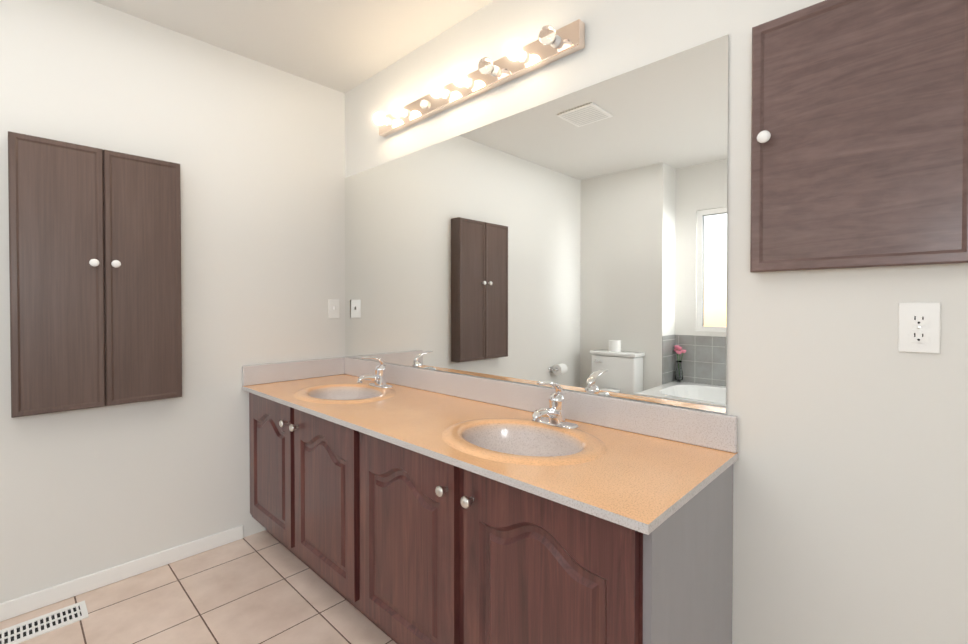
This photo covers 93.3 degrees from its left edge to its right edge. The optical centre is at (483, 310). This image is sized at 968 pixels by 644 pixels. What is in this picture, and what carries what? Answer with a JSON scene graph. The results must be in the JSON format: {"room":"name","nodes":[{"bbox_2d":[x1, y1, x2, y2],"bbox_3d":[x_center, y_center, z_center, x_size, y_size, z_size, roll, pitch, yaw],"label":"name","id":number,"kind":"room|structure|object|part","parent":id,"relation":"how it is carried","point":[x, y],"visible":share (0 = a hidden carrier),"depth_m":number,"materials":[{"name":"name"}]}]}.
{"room":"bathroom","nodes":[
{"label":"bathroom","id":0,"kind":"room"},
{"bbox_2d":[0,0,345,602],"bbox_3d":[-1.933,-0.060,1.776,0.120,2.520,3.240,1,1,44],"label":"wall","id":1,"kind":"structure","parent":0,"point":[254,149],"depth_m":2.20,"materials":[{"name":"white paint"}]},
{"bbox_2d":[8,131,181,417],"bbox_3d":[-1.608,-0.137,1.932,0.132,1.078,0.551,1,1,44],"label":"upper cabinet","id":2,"kind":"object","parent":1,"relation":"attached to","point":[95,273],"visible":1,"depth_m":1.88,"materials":[{"name":"brown wood"}]},
{"bbox_3d":[-1.687,-0.136,1.816,0.018,1.074,0.272,1,1,44],"label":"door","id":3,"kind":"part","parent":2,"relation":"part of","materials":[{"name":"brown wood"}]},
{"bbox_3d":[-1.597,-0.197,1.872,0.034,0.032,0.032,1,1,44],"label":"knob","id":4,"kind":"part","parent":2,"relation":"part of","materials":[{"name":"white ceramic"}]},
{"bbox_3d":[-1.548,-0.197,1.922,0.034,0.032,0.032,1,1,44],"label":"knob","id":5,"kind":"part","parent":2,"relation":"part of","materials":[{"name":"white ceramic"}]},
{"bbox_3d":[-1.496,-0.138,2.016,0.018,1.074,0.272,1,1,44],"label":"door","id":6,"kind":"part","parent":2,"relation":"part of","materials":[{"name":"brown wood"}]},
{"bbox_2d":[0,525,242,621],"bbox_3d":[-1.988,1.166,1.637,0.012,0.070,2.099,1,1,44],"label":"baseboard","id":7,"kind":"structure","parent":1,"relation":"attached to","point":[18,606],"depth_m":2.00,"materials":[{"name":"white wood"}]},
{"bbox_2d":[242,357,345,379],"bbox_3d":[-1.059,0.337,2.590,0.020,0.104,0.577,1,1,44],"label":"backsplash","id":8,"kind":"structure","parent":1,"relation":"attached to","point":[305,367],"depth_m":2.56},
{"bbox_2d":[328,299,338,317],"bbox_3d":[-0.902,-0.012,2.756,0.015,0.115,0.070,1,1,44],"label":"light switch","id":9,"kind":"object","parent":1,"relation":"attached to","point":[333,305],"visible":1,"depth_m":2.75,"materials":[{"name":"white plastic"}]},
{"bbox_2d":[0,530,396,643],"bbox_3d":[-0.661,1.264,0.576,3.640,0.100,3.240,1,1,44],"label":"floor","id":10,"kind":"structure","parent":0,"point":[264,587],"depth_m":1.85,"materials":[{"name":"tile"}]},
{"bbox_2d":[0,600,88,643],"bbox_3d":[-1.702,1.197,1.726,0.135,0.006,0.305,1,1,44],"label":"floor vent","id":11,"kind":"object","parent":10,"relation":"in","point":[39,625],"visible":1,"depth_m":1.75,"materials":[{"name":"white plastic"}]},
{"bbox_2d":[242,372,737,643],"bbox_3d":[-0.273,0.794,1.850,2.188,0.808,0.608,1,1,44],"label":"bathroom vanity","id":12,"kind":"object","parent":10,"relation":"on","point":[399,504],"depth_m":1.31,"materials":[{"name":"brown wood"}]},
{"bbox_3d":[-1.036,0.743,2.219,0.498,0.633,0.020,1,1,44],"label":"door","id":13,"kind":"part","parent":12,"relation":"part of","materials":[{"name":"brown wood"}]},
{"bbox_3d":[-0.898,0.503,2.047,0.032,0.032,0.034,1,1,44],"label":"knob","id":14,"kind":"part","parent":12,"relation":"part of","materials":[{"name":"white ceramic"}]},
{"bbox_3d":[-0.823,0.504,1.975,0.032,0.032,0.034,1,1,44],"label":"knob","id":15,"kind":"part","parent":12,"relation":"part of","materials":[{"name":"white ceramic"}]},
{"bbox_3d":[-0.647,0.747,1.848,0.498,0.633,0.020,1,1,44],"label":"door","id":16,"kind":"part","parent":12,"relation":"part of","materials":[{"name":"brown wood"}]},
{"bbox_3d":[-0.258,0.752,1.476,0.498,0.633,0.020,1,1,44],"label":"door","id":17,"kind":"part","parent":12,"relation":"part of","materials":[{"name":"brown wood"}]},
{"bbox_3d":[-0.120,0.512,1.304,0.032,0.032,0.034,1,1,44],"label":"knob","id":18,"kind":"part","parent":12,"relation":"part of","materials":[{"name":"silver metal"}]},
{"bbox_3d":[-0.045,0.513,1.232,0.032,0.032,0.034,1,1,44],"label":"knob","id":19,"kind":"part","parent":12,"relation":"part of","materials":[{"name":"silver metal"}]},
{"bbox_2d":[242,374,737,534],"bbox_3d":[-0.269,0.468,1.850,2.187,0.154,0.597,1,1,44],"label":"countertop","id":20,"kind":"structure","parent":12,"relation":"on","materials":[{"name":"stone"}]},
{"bbox_2d":[358,356,391,388],"bbox_3d":[-0.566,0.310,2.306,0.164,0.166,0.167,1,1,44],"label":"faucet","id":21,"kind":"object","parent":20,"relation":"on","point":[379,378],"depth_m":2.32,"materials":[{"name":"silver metal"}]},
{"bbox_2d":[532,381,578,428],"bbox_3d":[0.218,0.319,1.556,0.164,0.166,0.167,1,1,44],"label":"faucet","id":22,"kind":"object","parent":20,"relation":"on","point":[554,415],"depth_m":1.57,"materials":[{"name":"silver metal"}]},
{"bbox_3d":[0.131,0.756,1.104,0.498,0.633,0.020,1,1,44],"label":"door","id":23,"kind":"part","parent":12,"relation":"part of","materials":[{"name":"brown wood"}]},
{"bbox_2d":[92,0,493,92],"bbox_3d":[-0.661,-1.355,0.544,3.640,0.100,3.240,1,1,44],"label":"ceiling","id":24,"kind":"structure","parent":0,"point":[344,46],"depth_m":2.14,"materials":[{"name":"white paint"}]},
{"bbox_2d":[346,357,737,443],"bbox_3d":[-0.069,0.344,2.057,2.188,0.104,0.020,1,1,44],"label":"backsplash","id":25,"kind":"structure","parent":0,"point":[720,428],"depth_m":1.62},
{"bbox_2d":[345,0,967,643],"bbox_3d":[0.458,-0.059,1.644,3.520,2.520,0.127,1,1,44],"label":"wall","id":26,"kind":"structure","parent":0,"point":[851,494],"depth_m":1.42,"materials":[{"name":"white paint"}]},
{"bbox_2d":[373,19,584,136],"bbox_3d":[-0.136,-0.994,2.032,1.260,0.090,0.128,1,1,44],"label":"light bar","id":27,"kind":"object","parent":26,"relation":"attached to","point":[549,45],"visible":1,"depth_m":1.88,"materials":[{"name":"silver metal"}]},
{"bbox_3d":[-0.541,-0.998,2.378,0.062,0.062,0.068,1,1,44],"label":"bulb","id":28,"kind":"part","parent":27,"relation":"part of","materials":[{"name":"white glass"}]},
{"bbox_2d":[385,118,390,125],"bbox_3d":[-0.510,-0.998,2.410,0.042,0.042,0.020,1,1,44],"label":"socket","id":29,"kind":"object","parent":27,"relation":"attached to","point":[387,120],"depth_m":2.40,"materials":[{"name":"white glass"}]},
{"bbox_3d":[-0.431,-0.996,2.273,0.062,0.062,0.068,1,1,44],"label":"bulb","id":30,"kind":"part","parent":27,"relation":"part of","materials":[{"name":"white glass"}]},
{"bbox_2d":[402,109,408,117],"bbox_3d":[-0.400,-0.997,2.305,0.042,0.042,0.020,1,1,44],"label":"socket","id":31,"kind":"object","parent":27,"relation":"attached to","point":[405,114],"depth_m":2.30,"materials":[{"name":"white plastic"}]},
{"bbox_2d":[420,99,427,108],"bbox_3d":[-0.290,-0.996,2.200,0.042,0.042,0.020,1,1,44],"label":"socket","id":32,"kind":"object","parent":27,"relation":"attached to","point":[423,102],"depth_m":2.19,"materials":[{"name":"white glass"}]},
{"bbox_3d":[-0.211,-0.994,2.063,0.062,0.062,0.068,1,1,44],"label":"bulb","id":33,"kind":"part","parent":27,"relation":"part of","materials":[{"name":"white glass"}]},
{"bbox_2d":[441,89,448,98],"bbox_3d":[-0.180,-0.994,2.095,0.042,0.042,0.020,1,1,44],"label":"socket","id":34,"kind":"object","parent":27,"relation":"attached to","point":[445,95],"depth_m":2.08,"materials":[{"name":"white glass"}]},
{"bbox_3d":[-0.101,-0.993,1.958,0.062,0.062,0.068,1,1,44],"label":"bulb","id":35,"kind":"part","parent":27,"relation":"part of","materials":[{"name":"white glass"}]},
{"bbox_2d":[464,78,472,88],"bbox_3d":[-0.070,-0.993,1.990,0.042,0.042,0.020,1,1,44],"label":"socket","id":36,"kind":"object","parent":27,"relation":"attached to","point":[469,83],"depth_m":1.98,"materials":[{"name":"white glass"}]},
{"bbox_3d":[0.009,-0.991,1.853,0.062,0.062,0.068,1,1,44],"label":"bulb","id":37,"kind":"part","parent":27,"relation":"part of","materials":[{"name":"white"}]},
{"bbox_2d":[490,65,498,76],"bbox_3d":[0.040,-0.992,1.885,0.042,0.042,0.020,1,1,44],"label":"socket","id":38,"kind":"object","parent":27,"relation":"attached to","point":[495,71],"depth_m":1.88,"materials":[{"name":"white plastic"}]},
{"bbox_3d":[0.118,-0.990,1.748,0.062,0.062,0.068,1,1,44],"label":"bulb","id":39,"kind":"part","parent":27,"relation":"part of","materials":[{"name":"white glass"}]},
{"bbox_2d":[518,51,527,62],"bbox_3d":[0.149,-0.990,1.780,0.042,0.042,0.020,1,1,44],"label":"socket","id":40,"kind":"object","parent":27,"relation":"attached to","point":[524,58],"depth_m":1.77,"materials":[{"name":"white plastic"}]},
{"bbox_3d":[0.228,-0.989,1.643,0.062,0.062,0.068,1,1,44],"label":"bulb","id":41,"kind":"part","parent":27,"relation":"part of","materials":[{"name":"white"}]},
{"bbox_2d":[550,35,560,47],"bbox_3d":[0.259,-0.989,1.675,0.042,0.042,0.020,1,1,44],"label":"socket","id":42,"kind":"object","parent":27,"relation":"attached to","point":[556,43],"depth_m":1.67,"materials":[{"name":"white plastic"}]},
{"bbox_3d":[-0.075,-0.257,2.067,2.154,1.093,0.006,1,1,44],"label":"mirror","id":43,"kind":"part","parent":26,"relation":"part of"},
{"bbox_2d":[750,0,967,271],"bbox_3d":[0.886,-0.437,1.099,0.434,0.666,0.074,1,1,44],"label":"medicine cabinet","id":44,"kind":"object","parent":26,"relation":"attached to","point":[859,133],"visible":1,"depth_m":1.09,"materials":[{"name":"brown wood"}]},
{"bbox_3d":[0.742,-0.459,1.209,0.032,0.032,0.034,1,1,44],"label":"knob","id":45,"kind":"part","parent":44,"relation":"part of","materials":[{"name":"white ceramic"}]},
{"bbox_2d":[898,303,940,353],"bbox_3d":[0.995,0.038,1.046,0.070,0.115,0.008,1,1,44],"label":"electrical outlet","id":46,"kind":"object","parent":26,"relation":"attached to","point":[919,324],"visible":1,"depth_m":1.04,"materials":[{"name":"white plastic"}]}
]}

